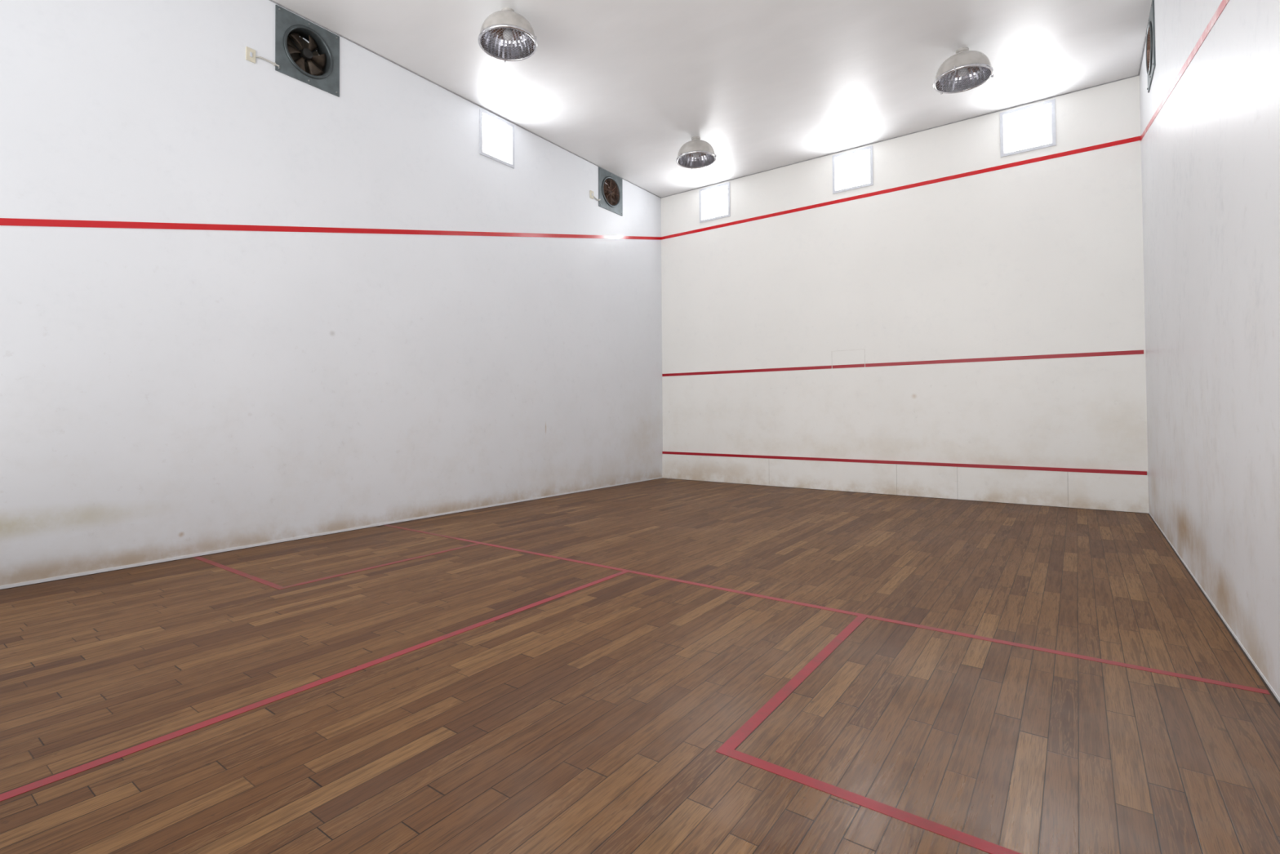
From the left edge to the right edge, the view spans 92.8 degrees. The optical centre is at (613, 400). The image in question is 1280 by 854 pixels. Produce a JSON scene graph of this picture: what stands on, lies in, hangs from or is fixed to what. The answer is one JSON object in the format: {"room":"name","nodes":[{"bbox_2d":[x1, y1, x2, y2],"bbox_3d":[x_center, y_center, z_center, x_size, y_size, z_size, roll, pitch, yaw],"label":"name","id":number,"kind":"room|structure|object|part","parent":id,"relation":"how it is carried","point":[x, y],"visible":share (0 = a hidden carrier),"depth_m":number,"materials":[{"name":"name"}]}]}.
{"room":"squash court","nodes":[
{"label":"squash court","id":0,"kind":"room"},
{"bbox_2d":[0,0,662,586],"bbox_3d":[-2.117,-1.154,6.954,0.203,4.930,9.950,-1,-1,37],"label":"wall","id":1,"kind":"structure","parent":0,"point":[242,301],"depth_m":5.48,"materials":[{"name":"paint"}]},
{"bbox_2d":[245,46,279,66],"bbox_3d":[-3.145,-3.055,5.466,0.025,0.116,0.277,-1,-1,37],"label":"switch plate","id":2,"kind":"object","parent":1,"relation":"attached to","point":[251,55],"visible":1,"depth_m":5.40,"materials":[{"name":"beige plastic"}]},
{"bbox_3d":[-3.210,-3.056,5.391,0.012,0.116,0.080,-1,-1,37],"label":"plate","id":3,"kind":"part","parent":2,"relation":"part of","materials":[{"name":"beige plastic"}]},
{"bbox_2d":[275,4,339,97],"bbox_3d":[-2.963,-3.309,5.848,0.191,0.604,0.604,-1,-1,37],"label":"exhaust fan","id":4,"kind":"object","parent":1,"relation":"attached to","point":[298,59],"visible":1,"depth_m":5.83,"materials":[{"name":"metal"}]},
{"bbox_3d":[-3.018,-3.290,5.740,0.056,0.130,0.147,-1,-1,37],"label":"blade","id":5,"kind":"part","parent":4,"relation":"part of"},
{"bbox_3d":[-3.000,-3.418,5.771,0.044,0.153,0.157,-1,-1,30],"label":"blade","id":6,"kind":"part","parent":4,"relation":"part of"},
{"bbox_3d":[-2.993,-3.200,5.782,0.130,0.162,0.033,0,-1,-35],"label":"blade","id":7,"kind":"part","parent":4,"relation":"part of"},
{"bbox_3d":[-2.911,-3.420,5.897,0.033,0.162,0.130,-1,-1,19],"label":"blade","id":8,"kind":"part","parent":4,"relation":"part of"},
{"bbox_3d":[-2.897,-3.201,5.902,0.044,0.153,0.157,-1,-1,44],"label":"blade","id":9,"kind":"part","parent":4,"relation":"part of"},
{"bbox_3d":[-2.875,-3.329,5.930,0.056,0.130,0.147,-1,-1,37],"label":"blade","id":10,"kind":"part","parent":4,"relation":"part of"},
{"bbox_2d":[0,476,662,590],"bbox_3d":[-2.088,1.292,6.761,0.004,0.022,9.730,-1,-1,37],"label":"baseboard","id":11,"kind":"structure","parent":1,"relation":"attached to","point":[15,584],"depth_m":5.39,"materials":[{"name":"white paint"}]},
{"bbox_2d":[269,0,661,198],"bbox_3d":[-2.110,-3.617,6.856,0.010,0.010,9.750,-1,-1,37],"label":"trim","id":12,"kind":"structure","parent":1,"relation":"attached to","point":[288,9],"depth_m":6.91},
{"bbox_2d":[479,108,514,168],"bbox_3d":[-1.490,-3.295,7.711,0.074,0.560,0.570,-1,-1,37],"label":"window","id":13,"kind":"structure","parent":1,"relation":"in","point":[494,136],"depth_m":7.73,"materials":[{"name":"white glass"}]},
{"bbox_3d":[-1.510,-3.295,7.727,0.006,0.464,0.474,-1,-1,37],"label":"pane","id":14,"kind":"part","parent":13,"relation":"part of","materials":[{"name":"white glass"}]},
{"bbox_3d":[-1.507,-3.295,7.724,0.030,0.488,0.498,-1,-1,37],"label":"sash","id":15,"kind":"part","parent":13,"relation":"part of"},
{"bbox_2d":[590,190,600,200],"bbox_3d":[-0.273,-3.100,9.248,0.025,0.116,0.243,-1,-1,37],"label":"switch plate","id":16,"kind":"object","parent":1,"relation":"attached to","point":[592,196],"visible":1,"depth_m":9.19,"materials":[{"name":"beige plastic"}]},
{"bbox_3d":[-0.328,-3.101,9.187,0.012,0.116,0.080,-1,-1,37],"label":"plate","id":17,"kind":"part","parent":16,"relation":"part of","materials":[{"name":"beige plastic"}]},
{"bbox_2d":[598,166,622,216],"bbox_3d":[-0.102,-3.270,9.614,0.191,0.604,0.604,-1,-1,37],"label":"exhaust fan","id":18,"kind":"object","parent":1,"relation":"attached to","point":[611,197],"visible":1,"depth_m":9.60,"materials":[{"name":"metal"}]},
{"bbox_3d":[-0.035,-3.162,9.668,0.044,0.153,0.157,-1,-1,44],"label":"blade","id":19,"kind":"part","parent":18,"relation":"part of","materials":[{"name":"brown metal"}]},
{"bbox_2d":[0,478,1279,853],"bbox_3d":[0.525,1.318,4.914,6.800,0.121,9.950,-1,-1,37],"label":"floor","id":20,"kind":"structure","parent":0,"point":[660,665],"depth_m":2.55,"materials":[{"name":"brown wood"}]},
{"bbox_2d":[272,0,1151,197],"bbox_3d":[0.494,-3.746,5.004,6.800,0.150,9.950,-1,-1,37],"label":"ceiling","id":21,"kind":"structure","parent":0,"point":[620,86],"depth_m":6.58,"materials":[{"name":"paint"}]},
{"bbox_2d":[478,7,537,62],"bbox_3d":[-0.995,-3.481,5.717,0.548,0.336,0.559,-1,-1,37],"label":"ceiling lamp","id":22,"kind":"object","parent":21,"relation":"attached to","point":[505,34],"visible":1,"depth_m":5.71,"materials":[{"name":"silver metal"}]},
{"bbox_3d":[-0.991,-3.480,5.721,0.524,0.248,0.524,-1,-1,37],"label":"lamp shade","id":23,"kind":"part","parent":22,"relation":"part of","materials":[{"name":"silver metal"}]},
{"bbox_3d":[-0.991,-3.434,5.720,0.096,0.110,0.096,-1,-1,37],"label":"bulb","id":24,"kind":"part","parent":22,"relation":"part of","materials":[{"name":"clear glass"}]},
{"bbox_2d":[675,136,716,169],"bbox_3d":[1.136,-3.446,8.404,0.548,0.336,0.559,0,-1,-12],"label":"ceiling lamp","id":25,"kind":"object","parent":21,"relation":"attached to","point":[696,153],"visible":1,"depth_m":8.30,"materials":[{"name":"white metal"}]},
{"bbox_3d":[1.137,-3.445,8.399,0.524,0.248,0.524,0,-1,-12],"label":"lamp shade","id":26,"kind":"part","parent":25,"relation":"part of","materials":[{"name":"silver metal"}]},
{"bbox_2d":[933,47,993,94],"bbox_3d":[3.662,-3.498,6.384,0.559,0.336,0.548,0,-1,7],"label":"ceiling lamp","id":27,"kind":"object","parent":21,"relation":"attached to","point":[965,70],"visible":1,"depth_m":6.34,"materials":[{"name":"white metal"}]},
{"bbox_3d":[3.657,-3.451,6.384,0.096,0.110,0.096,0,-1,7],"label":"bulb","id":28,"kind":"part","parent":27,"relation":"part of","materials":[{"name":"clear glass"}]},
{"bbox_3d":[3.657,-3.497,6.385,0.524,0.248,0.524,0,-1,7],"label":"lamp shade","id":29,"kind":"part","parent":27,"relation":"part of","materials":[{"name":"silver metal"}]},
{"bbox_2d":[661,75,1148,504],"bbox_3d":[3.452,-1.155,8.832,6.400,4.930,0.221,-1,-1,37],"label":"wall","id":30,"kind":"structure","parent":0,"point":[970,305],"depth_m":8.14,"materials":[{"name":"paint"}]},
{"bbox_2d":[699,182,730,222],"bbox_3d":[1.691,-3.272,10.115,0.560,0.560,0.074,-1,-1,37],"label":"window","id":31,"kind":"structure","parent":30,"relation":"in","point":[716,202],"depth_m":10.13,"materials":[{"name":"white glass"}]},
{"bbox_3d":[1.704,-3.272,10.132,0.488,0.488,0.030,-1,-1,37],"label":"sash","id":32,"kind":"part","parent":31,"relation":"part of","materials":[{"name":"white"}]},
{"bbox_3d":[1.706,-3.272,10.135,0.464,0.464,0.006,-1,-1,37],"label":"pane","id":33,"kind":"part","parent":31,"relation":"part of","materials":[{"name":"white"}]},
{"bbox_2d":[831,145,873,194],"bbox_3d":[3.450,-3.307,8.778,0.560,0.560,0.074,-1,-1,37],"label":"window","id":34,"kind":"structure","parent":30,"relation":"in","point":[855,171],"depth_m":8.79,"materials":[{"name":"white glass"}]},
{"bbox_3d":[3.464,-3.306,8.796,0.488,0.488,0.030,-1,-1,37],"label":"sash","id":35,"kind":"part","parent":34,"relation":"part of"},
{"bbox_3d":[3.466,-3.306,8.799,0.464,0.464,0.006,-1,-1,37],"label":"pane","id":36,"kind":"part","parent":34,"relation":"part of","materials":[{"name":"white glass"}]},
{"bbox_2d":[661,75,1139,198],"bbox_3d":[3.385,-3.616,8.797,6.388,0.009,0.009,-1,-1,37],"label":"trim","id":37,"kind":"structure","parent":30,"relation":"attached to","point":[1135,75],"depth_m":8.19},
{"bbox_2d":[662,477,1147,513],"bbox_3d":[3.397,1.306,8.701,6.378,0.004,0.008,-1,-1,37],"label":"trim","id":38,"kind":"structure","parent":30,"relation":"attached to","point":[663,477],"depth_m":8.07,"materials":[{"name":"white paint"}]},
{"bbox_2d":[662,453,1149,513],"bbox_3d":[3.406,1.096,8.714,6.399,0.425,0.018,-1,-1,37],"label":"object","id":39,"kind":"structure","parent":30,"relation":"attached to","point":[1093,491],"depth_m":8.08,"materials":[{"name":"paint"}]},
{"bbox_2d":[1000,98,1056,157],"bbox_3d":[5.109,-3.339,7.519,0.565,0.560,0.074,-1,-1,37],"label":"window","id":40,"kind":"structure","parent":30,"relation":"in","point":[1033,129],"depth_m":7.52,"materials":[{"name":"white glass"}]},
{"bbox_3d":[5.124,-3.339,7.540,0.469,0.464,0.006,-1,-1,37],"label":"pane","id":41,"kind":"part","parent":40,"relation":"part of","materials":[{"name":"white"}]},
{"bbox_2d":[1139,0,1279,697],"bbox_3d":[3.136,-1.258,2.964,0.203,4.930,9.950,-1,-1,37],"label":"wall","id":42,"kind":"structure","parent":0,"point":[1210,113],"depth_m":3.33,"materials":[{"name":"paint"}]},
{"bbox_2d":[1137,0,1152,75],"bbox_3d":[2.974,-3.716,2.988,0.012,0.012,9.740,-1,-1,37],"label":"trim","id":43,"kind":"structure","parent":42,"relation":"attached to","point":[1144,42],"depth_m":6.37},
{"bbox_2d":[1145,0,1155,93],"bbox_3d":[5.184,-3.356,5.763,0.191,0.604,0.604,-1,-1,37],"label":"exhaust fan","id":44,"kind":"object","parent":42,"relation":"attached to","point":[1150,34],"visible":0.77,"depth_m":5.69,"materials":[{"name":"metal"}]},
{"bbox_2d":[1148,511,1279,706],"bbox_3d":[3.005,1.197,2.893,0.003,0.013,9.730,-1,-1,37],"label":"baseboard","id":45,"kind":"structure","parent":42,"relation":"attached to","point":[1187,567],"depth_m":3.21,"materials":[{"name":"white paint"}]}
]}

